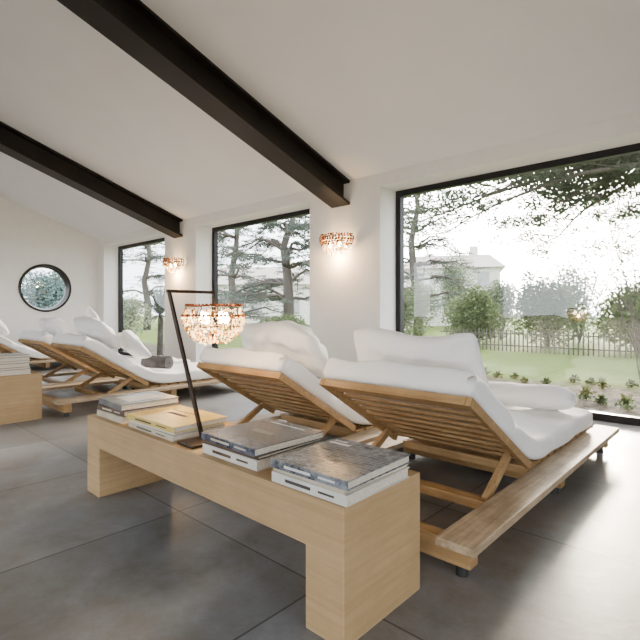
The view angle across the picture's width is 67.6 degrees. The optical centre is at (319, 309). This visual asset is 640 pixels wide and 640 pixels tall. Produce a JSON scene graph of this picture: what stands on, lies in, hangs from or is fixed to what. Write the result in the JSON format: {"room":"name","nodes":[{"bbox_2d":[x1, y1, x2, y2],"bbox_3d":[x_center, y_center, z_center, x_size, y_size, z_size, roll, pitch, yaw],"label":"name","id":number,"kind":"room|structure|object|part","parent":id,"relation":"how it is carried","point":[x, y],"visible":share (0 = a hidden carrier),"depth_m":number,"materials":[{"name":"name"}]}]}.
{"room":"spa","nodes":[
{"label":"spa","id":0,"kind":"room"},
{"bbox_2d":[0,197,96,345],"bbox_3d":[-8.043,-1.648,8.612,0.300,5.396,7.790,0,0,43],"label":"wall","id":1,"kind":"structure","parent":0,"point":[28,238],"depth_m":10.42,"materials":[{"name":"paint"}]},
{"bbox_2d":[18,264,71,311],"bbox_3d":[-6.110,-0.485,10.604,0.190,1.060,1.060,0,0,43],"label":"window","id":2,"kind":"structure","parent":1,"relation":"in","point":[61,273],"depth_m":10.69,"materials":[{"name":"black metal"}]},
{"bbox_2d":[0,0,639,239],"bbox_3d":[-2.505,-3.071,3.628,15.200,3.116,8.550,0,0,43],"label":"ceiling","id":3,"kind":"structure","parent":0,"point":[373,87],"depth_m":4.61,"materials":[{"name":"paint"}]},
{"bbox_2d":[0,121,182,237],"bbox_3d":[-5.287,-2.842,6.077,0.310,2.976,7.790,0,0,43],"label":"ceiling beam","id":4,"kind":"structure","parent":3,"relation":"attached to","point":[15,144],"depth_m":7.63,"materials":[{"name":"brown metal"}]},
{"bbox_2d":[57,0,349,207],"bbox_3d":[-2.364,-2.842,3.390,0.310,2.976,7.790,0,0,43],"label":"ceiling beam","id":5,"kind":"structure","parent":3,"relation":"attached to","point":[132,26],"depth_m":4.69,"materials":[{"name":"brown metal"}]},
{"bbox_2d":[0,354,639,639],"bbox_3d":[-2.505,1.150,3.628,15.200,0.200,8.550,0,0,43],"label":"floor","id":6,"kind":"structure","parent":0,"point":[162,559],"depth_m":2.01,"materials":[{"name":"tile"}]},
{"bbox_2d":[0,370,41,424],"bbox_3d":[-3.551,0.830,5.106,1.940,0.440,0.450,0,0,43],"label":"bench","id":7,"kind":"object","parent":6,"relation":"on","point":[20,395],"visible":0.95,"depth_m":4.48,"materials":[{"name":"brown wood"}]},
{"bbox_2d":[0,369,30,375],"bbox_3d":[-3.016,0.587,4.580,0.360,0.045,0.341,0,0,43],"label":"book","id":8,"kind":"object","parent":7,"relation":"on","point":[22,371],"visible":0.74,"depth_m":4.49,"materials":[{"name":"white paper"}]},
{"bbox_2d":[0,366,30,370],"bbox_3d":[-3.016,0.553,4.580,0.346,0.022,0.327,0,0,41],"label":"book","id":9,"kind":"object","parent":8,"relation":"on","point":[17,368],"visible":0.54,"depth_m":4.50,"materials":[{"name":"white paper"}]},
{"bbox_2d":[0,363,29,368],"bbox_3d":[-3.016,0.523,4.580,0.349,0.035,0.330,0,0,44],"label":"book","id":10,"kind":"object","parent":9,"relation":"on","point":[18,364],"visible":0.68,"depth_m":4.49,"materials":[{"name":"white paper"}]},
{"bbox_2d":[0,360,29,364],"bbox_3d":[-3.016,0.493,4.580,0.342,0.025,0.324,0,0,41],"label":"book","id":11,"kind":"object","parent":10,"relation":"on","point":[23,361],"visible":0.55,"depth_m":4.49,"materials":[{"name":"white paper"}]},
{"bbox_2d":[0,357,28,361],"bbox_3d":[-3.016,0.464,4.580,0.349,0.030,0.330,0,0,44],"label":"book","id":12,"kind":"object","parent":11,"relation":"on","point":[18,358],"visible":0.67,"depth_m":4.49,"materials":[{"name":"white paper"}]},
{"bbox_2d":[0,352,29,358],"bbox_3d":[-3.016,0.438,4.580,0.335,0.022,0.316,0,0,40],"label":"book","id":13,"kind":"object","parent":12,"relation":"on","point":[2,355],"visible":1,"depth_m":4.55,"materials":[{"name":"white paper"}]},
{"bbox_2d":[0,344,57,369],"bbox_3d":[-5.144,0.711,8.677,1.140,0.677,2.470,0,0,43],"label":"sun lounger","id":14,"kind":"object","parent":6,"relation":"on","point":[45,363],"visible":0.3,"depth_m":8.35,"materials":[{"name":"brown wood"}]},
{"bbox_3d":[-5.557,0.615,8.229,0.874,0.484,0.746,0,0,43],"label":"backrest","id":15,"kind":"part","parent":14,"relation":"part of","materials":[{"name":"brown wood"}]},
{"bbox_2d":[0,335,57,358],"bbox_3d":[-5.115,0.556,8.709,0.882,0.608,2.034,0,0,43],"label":"mattress","id":16,"kind":"object","parent":14,"relation":"on","point":[4,341],"visible":0.34,"depth_m":8.12,"materials":[{"name":"white fabric"}]},
{"bbox_2d":[0,320,8,335],"bbox_3d":[-5.569,0.263,8.200,0.665,0.376,0.280,0,0,40],"label":"cushion","id":17,"kind":"object","parent":16,"relation":"on","point":[3,328],"visible":0.98,"depth_m":8.04,"materials":[{"name":"white fabric"}]},
{"bbox_2d":[18,338,127,388],"bbox_3d":[-2.973,0.711,6.680,1.140,0.677,2.470,0,0,43],"label":"sun lounger","id":18,"kind":"object","parent":6,"relation":"on","point":[68,361],"visible":0.43,"depth_m":6.22,"materials":[{"name":"brown wood"}]},
{"bbox_3d":[-3.385,0.615,6.232,0.874,0.484,0.746,0,0,43],"label":"backrest","id":19,"kind":"part","parent":18,"relation":"part of","materials":[{"name":"brown wood"}]},
{"bbox_2d":[19,330,189,364],"bbox_3d":[-2.944,0.556,6.712,0.882,0.608,2.034,0,0,43],"label":"mattress","id":20,"kind":"object","parent":18,"relation":"on","point":[35,335],"visible":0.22,"depth_m":5.97,"materials":[{"name":"white fabric"}]},
{"bbox_2d":[39,317,72,335],"bbox_3d":[-3.438,0.259,6.234,0.656,0.352,0.270,0,0,43],"label":"cushion","id":21,"kind":"object","parent":20,"relation":"on","point":[53,325],"visible":0.59,"depth_m":6.06,"materials":[{"name":"white fabric"}]},
{"bbox_2d":[84,305,99,319],"bbox_3d":[-3.060,0.174,6.373,0.474,0.478,0.143,0,0,32],"label":"cushion","id":22,"kind":"object","parent":20,"relation":"on","point":[89,312],"visible":0.3,"depth_m":6.32,"materials":[{"name":"white fabric"}]},
{"bbox_2d":[42,343,243,416],"bbox_3d":[-2.090,0.711,5.868,1.140,0.677,2.470,0,0,43],"label":"sun lounger","id":23,"kind":"object","parent":6,"relation":"on","point":[136,383],"visible":0.58,"depth_m":5.39,"materials":[{"name":"brown wood"}]},
{"bbox_3d":[-2.502,0.615,5.419,0.874,0.484,0.746,0,0,43],"label":"backrest","id":24,"kind":"part","parent":23,"relation":"part of","materials":[{"name":"brown wood"}]},
{"bbox_2d":[52,333,212,382],"bbox_3d":[-2.061,0.556,5.900,0.882,0.608,2.034,0,0,43],"label":"mattress","id":25,"kind":"object","parent":23,"relation":"on","point":[176,373],"visible":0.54,"depth_m":5.32,"materials":[{"name":"white fabric"}]},
{"bbox_2d":[74,316,119,348],"bbox_3d":[-2.554,0.262,5.420,0.685,0.384,0.315,0,0,35],"label":"cushion","id":26,"kind":"object","parent":25,"relation":"on","point":[95,329],"visible":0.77,"depth_m":5.25,"materials":[{"name":"white fabric"}]},
{"bbox_2d":[115,330,150,358],"bbox_3d":[-2.196,0.389,5.537,0.365,0.334,0.548,0,0,-32],"label":"cushion","id":27,"kind":"object","parent":25,"relation":"on","point":[129,341],"visible":0.88,"depth_m":5.36,"materials":[{"name":"white fabric"}]},
{"bbox_2d":[141,355,173,368],"bbox_3d":[-2.004,0.640,5.885,0.360,0.156,0.166,0,0,21],"label":"bolster","id":28,"kind":"object","parent":25,"relation":"on","point":[163,362],"visible":0.92,"depth_m":5.82,"materials":[{"name":"grey fabric"}]},
{"bbox_2d":[87,414,419,639],"bbox_3d":[-0.489,0.830,2.290,1.940,0.440,0.450,0,0,43],"label":"bench","id":29,"kind":"object","parent":6,"relation":"on","point":[363,557],"visible":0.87,"depth_m":1.67,"materials":[{"name":"brown wood"}]},
{"bbox_2d":[97,409,128,423],"bbox_3d":[-1.055,0.592,2.790,0.323,0.035,0.353,0,0,43],"label":"book","id":30,"kind":"object","parent":29,"relation":"on","point":[123,420],"visible":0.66,"depth_m":2.63,"materials":[{"name":"white paper"}]},
{"bbox_2d":[97,402,179,416],"bbox_3d":[-1.055,0.559,2.790,0.317,0.030,0.346,0,0,41],"label":"book","id":31,"kind":"object","parent":30,"relation":"on","point":[99,406],"visible":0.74,"depth_m":2.66,"materials":[{"name":"grey paper"}]},
{"bbox_2d":[99,391,178,410],"bbox_3d":[-1.055,0.526,2.790,0.314,0.035,0.342,0,0,45],"label":"book","id":32,"kind":"object","parent":31,"relation":"on","point":[132,401],"visible":1,"depth_m":2.72,"materials":[{"name":"white paper"}]},
{"bbox_3d":[-1.055,0.509,2.790,0.188,0.001,0.205,0,0,45],"label":"panel","id":33,"kind":"part","parent":32,"relation":"part of","materials":[{"name":"white paper"}]},
{"bbox_2d":[129,422,224,441],"bbox_3d":[-0.741,0.597,2.467,0.436,0.026,0.301,0,0,43],"label":"book","id":34,"kind":"object","parent":29,"relation":"on","point":[160,434],"visible":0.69,"depth_m":2.30,"materials":[{"name":"white paper"}]},
{"bbox_2d":[129,420,223,434],"bbox_3d":[-0.740,0.577,2.467,0.423,0.012,0.292,0,0,41],"label":"book","id":35,"kind":"object","parent":34,"relation":"on","point":[129,420],"visible":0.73,"depth_m":2.34,"materials":[{"name":"white paper"}]},
{"bbox_2d":[127,405,227,433],"bbox_3d":[-0.741,0.556,2.467,0.450,0.029,0.311,0,0,41],"label":"book","id":36,"kind":"object","parent":35,"relation":"on","point":[177,418],"visible":0.99,"depth_m":2.41,"materials":[{"name":"paper"}]},
{"bbox_3d":[-0.741,0.542,2.484,0.158,0.001,0.025,0,0,41],"label":"panel","id":37,"kind":"part","parent":36,"relation":"part of","materials":[{"name":"beige paper"}]},
{"bbox_2d":[166,289,245,448],"bbox_3d":[-0.607,0.252,2.464,0.362,0.714,0.738,0,0,4],"label":"table lamp","id":38,"kind":"object","parent":29,"relation":"on","point":[196,442],"visible":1,"depth_m":2.52,"materials":[{"name":"glass"}]},
{"bbox_3d":[-0.574,0.249,2.449,0.320,0.707,0.291,0,0,43],"label":"stem","id":39,"kind":"part","parent":38,"relation":"part of","materials":[{"name":"brown metal"}]},
{"bbox_3d":[-0.518,0.043,2.629,0.044,0.065,0.043,0,0,43],"label":"bulb","id":40,"kind":"part","parent":38,"relation":"part of","materials":[{"name":"white glass"}]},
{"bbox_2d":[203,441,322,470],"bbox_3d":[-0.246,0.590,2.060,0.359,0.040,0.369,0,0,43],"label":"book","id":41,"kind":"object","parent":29,"relation":"on","point":[256,465],"visible":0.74,"depth_m":1.89,"materials":[{"name":"white paper"}]},
{"bbox_2d":[203,439,321,459],"bbox_3d":[-0.246,0.562,2.060,0.355,0.014,0.365,0,0,41],"label":"book","id":42,"kind":"object","parent":41,"relation":"on","point":[204,441],"visible":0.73,"depth_m":1.92,"materials":[{"name":"black paper"}]},
{"bbox_2d":[201,418,323,456],"bbox_3d":[-0.246,0.539,2.060,0.370,0.031,0.381,0,0,44],"label":"book","id":43,"kind":"object","parent":42,"relation":"on","point":[256,438],"visible":1,"depth_m":2.00,"materials":[{"name":"grey paper"}]},
{"bbox_3d":[-0.248,0.524,2.057,0.148,0.001,0.038,0,0,44],"label":"panel","id":44,"kind":"part","parent":43,"relation":"part of","materials":[{"name":"grey paper"}]},
{"bbox_2d":[272,467,409,506],"bbox_3d":[0.078,0.592,1.725,0.343,0.036,0.368,0,0,42],"label":"book","id":45,"kind":"object","parent":29,"relation":"on","point":[346,500],"visible":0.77,"depth_m":1.58,"materials":[{"name":"white paper"}]},
{"bbox_2d":[273,464,408,494],"bbox_3d":[0.078,0.566,1.725,0.336,0.014,0.360,0,0,44],"label":"book","id":46,"kind":"object","parent":45,"relation":"on","point":[334,489],"visible":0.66,"depth_m":1.59,"materials":[{"name":"white paper"}]},
{"bbox_2d":[270,438,410,490],"bbox_3d":[0.078,0.543,1.725,0.350,0.031,0.376,0,0,41],"label":"book","id":47,"kind":"object","parent":46,"relation":"on","point":[339,463],"visible":1,"depth_m":1.67,"materials":[{"name":"grey paper"}]},
{"bbox_3d":[0.080,0.528,1.886,0.098,0.001,0.019,0,0,41],"label":"panel","id":48,"kind":"part","parent":47,"relation":"part of","materials":[{"name":"white paper"}]},
{"bbox_2d":[196,362,381,443],"bbox_3d":[0.097,0.711,3.858,1.140,0.677,2.470,0,0,43],"label":"sun lounger","id":49,"kind":"object","parent":6,"relation":"on","point":[333,423],"visible":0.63,"depth_m":3.43,"materials":[{"name":"brown wood"}]},
{"bbox_2d":[200,347,371,424],"bbox_3d":[0.126,0.556,3.889,0.882,0.608,2.034,0,0,43],"label":"mattress","id":50,"kind":"object","parent":49,"relation":"on","point":[294,370],"visible":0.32,"depth_m":3.10,"materials":[{"name":"white fabric"}]},
{"bbox_2d":[239,320,328,379],"bbox_3d":[-0.246,0.314,3.426,0.399,0.485,0.800,0,0,-44],"label":"cushion","id":51,"kind":"object","parent":50,"relation":"on","point":[298,342],"visible":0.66,"depth_m":3.20,"materials":[{"name":"white fabric"}]},
{"bbox_2d":[319,378,618,577],"bbox_3d":[0.980,0.711,3.045,1.140,0.677,2.470,0,0,43],"label":"sun lounger","id":52,"kind":"object","parent":6,"relation":"on","point":[461,543],"visible":0.77,"depth_m":2.45,"materials":[{"name":"brown wood"}]},
{"bbox_3d":[0.568,0.615,2.597,0.874,0.484,0.746,0,0,43],"label":"backrest","id":53,"kind":"part","parent":52,"relation":"part of","materials":[{"name":"brown wood"}]},
{"bbox_2d":[324,358,592,459],"bbox_3d":[1.009,0.556,3.077,0.882,0.608,2.034,0,0,43],"label":"mattress","id":54,"kind":"object","parent":52,"relation":"on","point":[536,432],"visible":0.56,"depth_m":2.43,"materials":[{"name":"white fabric"}]},
{"bbox_2d":[354,327,489,387],"bbox_3d":[0.529,0.272,2.614,0.753,0.347,0.269,0,0,41],"label":"cushion","id":55,"kind":"object","parent":54,"relation":"on","point":[461,350],"visible":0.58,"depth_m":2.47,"materials":[{"name":"white fabric"}]},
{"bbox_2d":[488,382,576,409],"bbox_3d":[1.519,0.639,3.661,0.800,0.179,0.253,0,0,38],"label":"bolster","id":56,"kind":"object","parent":54,"relation":"on","point":[538,396],"visible":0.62,"depth_m":3.50,"materials":[{"name":"white fabric"}]},
{"bbox_2d":[97,112,639,362],"bbox_3d":[0.233,-0.320,6.606,15.200,2.740,0.460,0,0,43],"label":"wall","id":57,"kind":"structure","parent":0,"point":[351,291],"depth_m":6.19,"materials":[{"name":"paint"}]},
{"bbox_2d":[118,237,164,355],"bbox_3d":[-3.766,-0.230,10.493,2.750,2.560,0.090,0,0,43],"label":"window","id":58,"kind":"structure","parent":57,"relation":"in","point":[120,248],"depth_m":11.36,"materials":[{"name":"black metal"}]},
{"bbox_2d":[162,257,183,273],"bbox_3d":[-2.756,-0.820,8.849,0.524,0.296,0.284,0,0,43],"label":"wall sconce","id":59,"kind":"object","parent":57,"relation":"attached to","point":[166,262],"visible":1,"depth_m":8.75,"materials":[{"name":"clear glass"}]},
{"bbox_2d":[212,209,309,348],"bbox_3d":[-0.921,-0.230,7.877,2.820,2.560,0.090,0,0,43],"label":"window","id":60,"kind":"structure","parent":57,"relation":"in","point":[305,212],"depth_m":8.74,"materials":[{"name":"black metal"}]},
{"bbox_2d":[319,232,353,256],"bbox_3d":[0.166,-0.840,6.162,0.524,0.296,0.284,0,0,43],"label":"wall sconce","id":61,"kind":"object","parent":57,"relation":"attached to","point":[339,243],"visible":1,"depth_m":6.07,"materials":[{"name":"clear glass"}]},
{"bbox_2d":[396,143,639,425],"bbox_3d":[2.027,-0.230,5.166,2.810,2.560,0.090,0,0,43],"label":"window","id":62,"kind":"structure","parent":57,"relation":"in","point":[626,150],"depth_m":5.24,"materials":[{"name":"black metal"}]},
{"label":"outside","id":63,"kind":"structure","parent":0,"visible":0},
{"bbox_2d":[123,315,639,416],"bbox_3d":[-0.888,1.110,21.195,150.000,0.001,150.000,0,0,43],"label":"ground","id":64,"kind":"structure","parent":63,"point":[560,367],"depth_m":9.92,"materials":[{"name":"green plant"}]},
{"bbox_2d":[21,269,64,307],"bbox_3d":[-8.860,-0.099,15.774,3.000,2.503,3.066,0,0,43],"label":"bush","id":65,"kind":"object","parent":64,"relation":"on","point":[45,291],"visible":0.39,"depth_m":15.10,"materials":[{"name":"green plant"}]},
{"bbox_2d":[123,293,152,334],"bbox_3d":[-8.068,0.227,19.907,2.193,1.874,2.458,0,0,-20],"label":"bush","id":66,"kind":"object","parent":64,"relation":"on","point":[130,313],"visible":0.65,"depth_m":19.73,"materials":[{"name":"green plant"}]},
{"bbox_2d":[123,242,164,329],"bbox_3d":[-9.578,-2.892,26.510,7.168,8.036,7.620,0,0,-24],"label":"cedar tree","id":67,"kind":"object","parent":64,"relation":"on","point":[149,256],"visible":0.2,"depth_m":26.36,"materials":[{"name":"green plant"}]},
{"bbox_2d":[136,282,164,355],"bbox_3d":[-3.780,0.190,11.614,1.800,1.848,1.376,0,0,43],"label":"tree","id":68,"kind":"object","parent":64,"relation":"on","point":[159,302],"visible":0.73,"depth_m":11.40,"materials":[{"name":"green plant"}]},
{"bbox_2d":[153,224,304,334],"bbox_3d":[-3.887,-2.892,22.111,6.445,8.029,5.837,0,0,24],"label":"cedar tree","id":69,"kind":"object","parent":64,"relation":"on","point":[231,279],"visible":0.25,"depth_m":21.68,"materials":[{"name":"green plant"}]},
{"bbox_2d":[218,215,309,319],"bbox_3d":[-0.913,-2.142,15.695,5.836,6.538,5.290,0,0,-5],"label":"cedar tree","id":70,"kind":"object","parent":64,"relation":"on","point":[289,229],"visible":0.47,"depth_m":15.74,"materials":[{"name":"green plant"}]},
{"bbox_2d":[218,260,309,324],"bbox_3d":[-4.366,-1.390,36.619,8.700,5.000,6.700,0,0,2],"label":"house","id":71,"kind":"structure","parent":64,"relation":"on","point":[302,307],"depth_m":33.59,"materials":[{"name":"paint"}]},
{"bbox_2d":[257,313,309,327],"bbox_3d":[-0.969,0.599,12.115,1.708,1.090,1.941,0,0,-23],"label":"bush","id":72,"kind":"object","parent":64,"relation":"on","point":[282,317],"visible":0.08,"depth_m":11.98,"materials":[{"name":"green plant"}]},
{"bbox_2d":[404,280,410,329],"bbox_3d":[2.796,-0.790,27.860,5.200,3.800,4.700,0,0,14],"label":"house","id":73,"kind":"structure","parent":64,"relation":"on","point":[404,280],"depth_m":25.66,"materials":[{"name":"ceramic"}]},
{"bbox_2d":[404,279,433,335],"bbox_3d":[2.600,0.072,15.677,2.303,2.125,1.889,0,0,43],"label":"bush","id":74,"kind":"object","parent":64,"relation":"on","point":[410,312],"visible":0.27,"depth_m":15.21,"materials":[{"name":"green plant"}]},
{"bbox_2d":[409,281,442,324],"bbox_3d":[6.510,-0.351,30.985,2.945,3.071,2.424,0,0,30],"label":"bush","id":75,"kind":"object","parent":64,"relation":"on","point":[425,288],"visible":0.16,"depth_m":30.69,"materials":[{"name":"green plant"}]},
{"bbox_2d":[404,189,490,335],"bbox_3d":[4.032,-2.889,19.826,6.794,8.024,5.527,0,0,-29],"label":"cedar tree","id":76,"kind":"object","parent":64,"relation":"on","point":[413,275],"visible":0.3,"depth_m":19.98,"materials":[{"name":"green plant"}]},
{"bbox_2d":[426,247,481,326],"bbox_3d":[7.684,-1.223,27.597,3.393,4.949,2.744,0,0,37],"label":"bush","id":77,"kind":"object","parent":64,"relation":"on","point":[455,289],"visible":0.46,"depth_m":27.43,"materials":[{"name":"green plant"}]},
{"bbox_2d":[404,246,505,325],"bbox_3d":[9.823,-1.790,35.798,7.200,5.800,6.700,0,0,17],"label":"house","id":78,"kind":"structure","parent":64,"relation":"on","point":[486,276],"depth_m":33.17,"materials":[{"name":"paint"}]},
{"bbox_2d":[441,283,505,343],"bbox_3d":[4.739,0.167,14.951,1.668,1.993,2.028,0,0,-27],"label":"bush","id":79,"kind":"object","parent":64,"relation":"on","point":[474,311],"visible":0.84,"depth_m":14.63,"materials":[{"name":"green plant"}]},
{"bbox_2d":[483,365,491,375],"bbox_3d":[2.741,1.015,7.989,0.269,0.204,0.266,0,0,43],"label":"plant","id":80,"kind":"object","parent":64,"relation":"on","point":[485,368],"visible":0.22,"depth_m":7.95,"materials":[{"name":"green plant"}]},
{"bbox_2d":[492,370,502,377],"bbox_3d":[2.927,1.053,7.855,0.184,0.147,0.193,0,0,43],"label":"plant","id":81,"kind":"object","parent":64,"relation":"on","point":[497,374],"visible":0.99,"depth_m":7.84,"materials":[{"name":"green plant"}]},
{"bbox_2d":[482,277,524,339],"bbox_3d":[6.627,-0.054,17.541,2.194,2.400,1.808,0,0,43],"label":"bush","id":82,"kind":"object","parent":64,"relation":"on","point":[503,295],"visible":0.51,"depth_m":17.29,"materials":[{"name":"green plant"}]},
{"bbox_2d":[510,371,518,378],"bbox_3d":[3.160,1.062,7.752,0.165,0.126,0.160,0,0,32],"label":"plant","id":83,"kind":"object","parent":64,"relation":"on","point":[514,375],"visible":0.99,"depth_m":7.73,"materials":[{"name":"green plant"}]},
{"bbox_2d":[404,153,639,259],"bbox_3d":[8.025,-2.619,9.125,11.651,7.465,13.502,0,0,-34],"label":"cedar tree","id":84,"kind":"object","parent":64,"relation":"on","point":[607,174],"visible":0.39,"depth_m":10.98,"materials":[{"name":"green plant"}]},
{"bbox_2d":[520,376,528,382],"bbox_3d":[3.120,1.064,7.301,0.137,0.102,0.148,0,0,43],"label":"plant","id":85,"kind":"object","parent":64,"relation":"on","point":[524,379],"visible":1,"depth_m":7.29,"materials":[{"name":"green plant"}]},
{"bbox_2d":[440,328,637,357],"bbox_3d":[6.909,0.820,11.184,9.030,0.580,0.042,0,0,43],"label":"fence","id":86,"kind":"object","parent":64,"relation":"on","point":[446,331],"visible":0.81,"depth_m":12.15,"materials":[{"name":"grey metal"}]},
{"bbox_2d":[540,376,551,383],"bbox_3d":[3.387,1.060,7.158,0.168,0.135,0.170,0,0,-27],"label":"plant","id":87,"kind":"object","parent":64,"relation":"on","point":[545,380],"visible":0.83,"depth_m":7.14,"materials":[{"name":"green plant"}]},
{"bbox_2d":[511,269,588,348],"bbox_3d":[6.572,-0.029,13.799,1.670,2.345,1.968,0,0,-38],"label":"bush","id":88,"kind":"object","parent":64,"relation":"on","point":[544,302],"visible":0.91,"depth_m":13.56,"materials":[{"name":"green plant"}]},
{"bbox_2d":[568,374,580,381],"bbox_3d":[3.908,1.048,7.363,0.204,0.143,0.188,0,0,43],"label":"plant","id":89,"kind":"object","parent":64,"relation":"on","point":[572,378],"visible":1,"depth_m":7.35,"materials":[{"name":"green plant"}]},
{"bbox_2d":[547,258,615,342],"bbox_3d":[8.801,-0.308,16.192,1.976,3.005,2.380,0,0,-31],"label":"bush","id":90,"kind":"object","parent":64,"relation":"on","point":[579,286],"visible":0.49,"depth_m":16.02,"materials":[{"name":"green plant"}]},
{"bbox_2d":[576,383,596,399],"bbox_3d":[3.279,1.015,5.891,0.251,0.205,0.289,0,0,22],"label":"plant","id":91,"kind":"object","parent":64,"relation":"on","point":[586,391],"visible":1,"depth_m":5.87,"materials":[{"name":"green plant"}]},
{"bbox_2d":[585,376,596,384],"bbox_3d":[4.044,1.057,7.130,0.186,0.135,0.164,0,0,43],"label":"plant","id":92,"kind":"object","parent":64,"relation":"on","point":[591,380],"visible":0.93,"depth_m":7.12,"materials":[{"name":"green plant"}]},
{"bbox_2d":[551,183,639,383],"bbox_3d":[4.901,-0.477,7.173,1.883,3.181,2.130,0,0,-13],"label":"young tree","id":93,"kind":"object","parent":64,"relation":"on","point":[634,328],"visible":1,"depth_m":7.46,"materials":[{"name":"green plant"}]},
{"bbox_2d":[593,393,607,404],"bbox_3d":[3.299,1.046,5.619,0.186,0.140,0.202,0,0,43],"label":"plant","id":94,"kind":"object","parent":64,"relation":"on","point":[600,400],"visible":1,"depth_m":5.60,"materials":[{"name":"green plant"}]},
{"bbox_2d":[592,376,610,388],"bbox_3d":[3.977,1.030,6.747,0.259,0.205,0.242,0,0,43],"label":"plant","id":95,"kind":"object","parent":64,"relation":"on","point":[603,383],"visible":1,"depth_m":6.72,"materials":[{"name":"green plant"}]},
{"bbox_2d":[591,281,639,350],"bbox_3d":[8.306,0.164,12.612,2.022,2.009,1.648,0,0,40],"label":"bush","id":96,"kind":"object","parent":64,"relation":"on","point":[610,303],"visible":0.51,"depth_m":12.68,"materials":[{"name":"green plant"}]},
{"bbox_2d":[614,390,637,410],"bbox_3d":[3.397,1.011,5.312,0.272,0.202,0.268,0,0,43],"label":"plant","id":97,"kind":"object","parent":64,"relation":"on","point":[625,400],"visible":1,"depth_m":5.29,"materials":[{"name":"green plant"}]},
{"bbox_2d":[625,378,638,387],"bbox_3d":[4.448,1.048,6.822,0.189,0.152,0.189,0,0,23],"label":"plant","id":98,"kind":"object","parent":64,"relation":"on","point":[631,382],"visible":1,"depth_m":6.80,"materials":[{"name":"green plant"}]}
]}

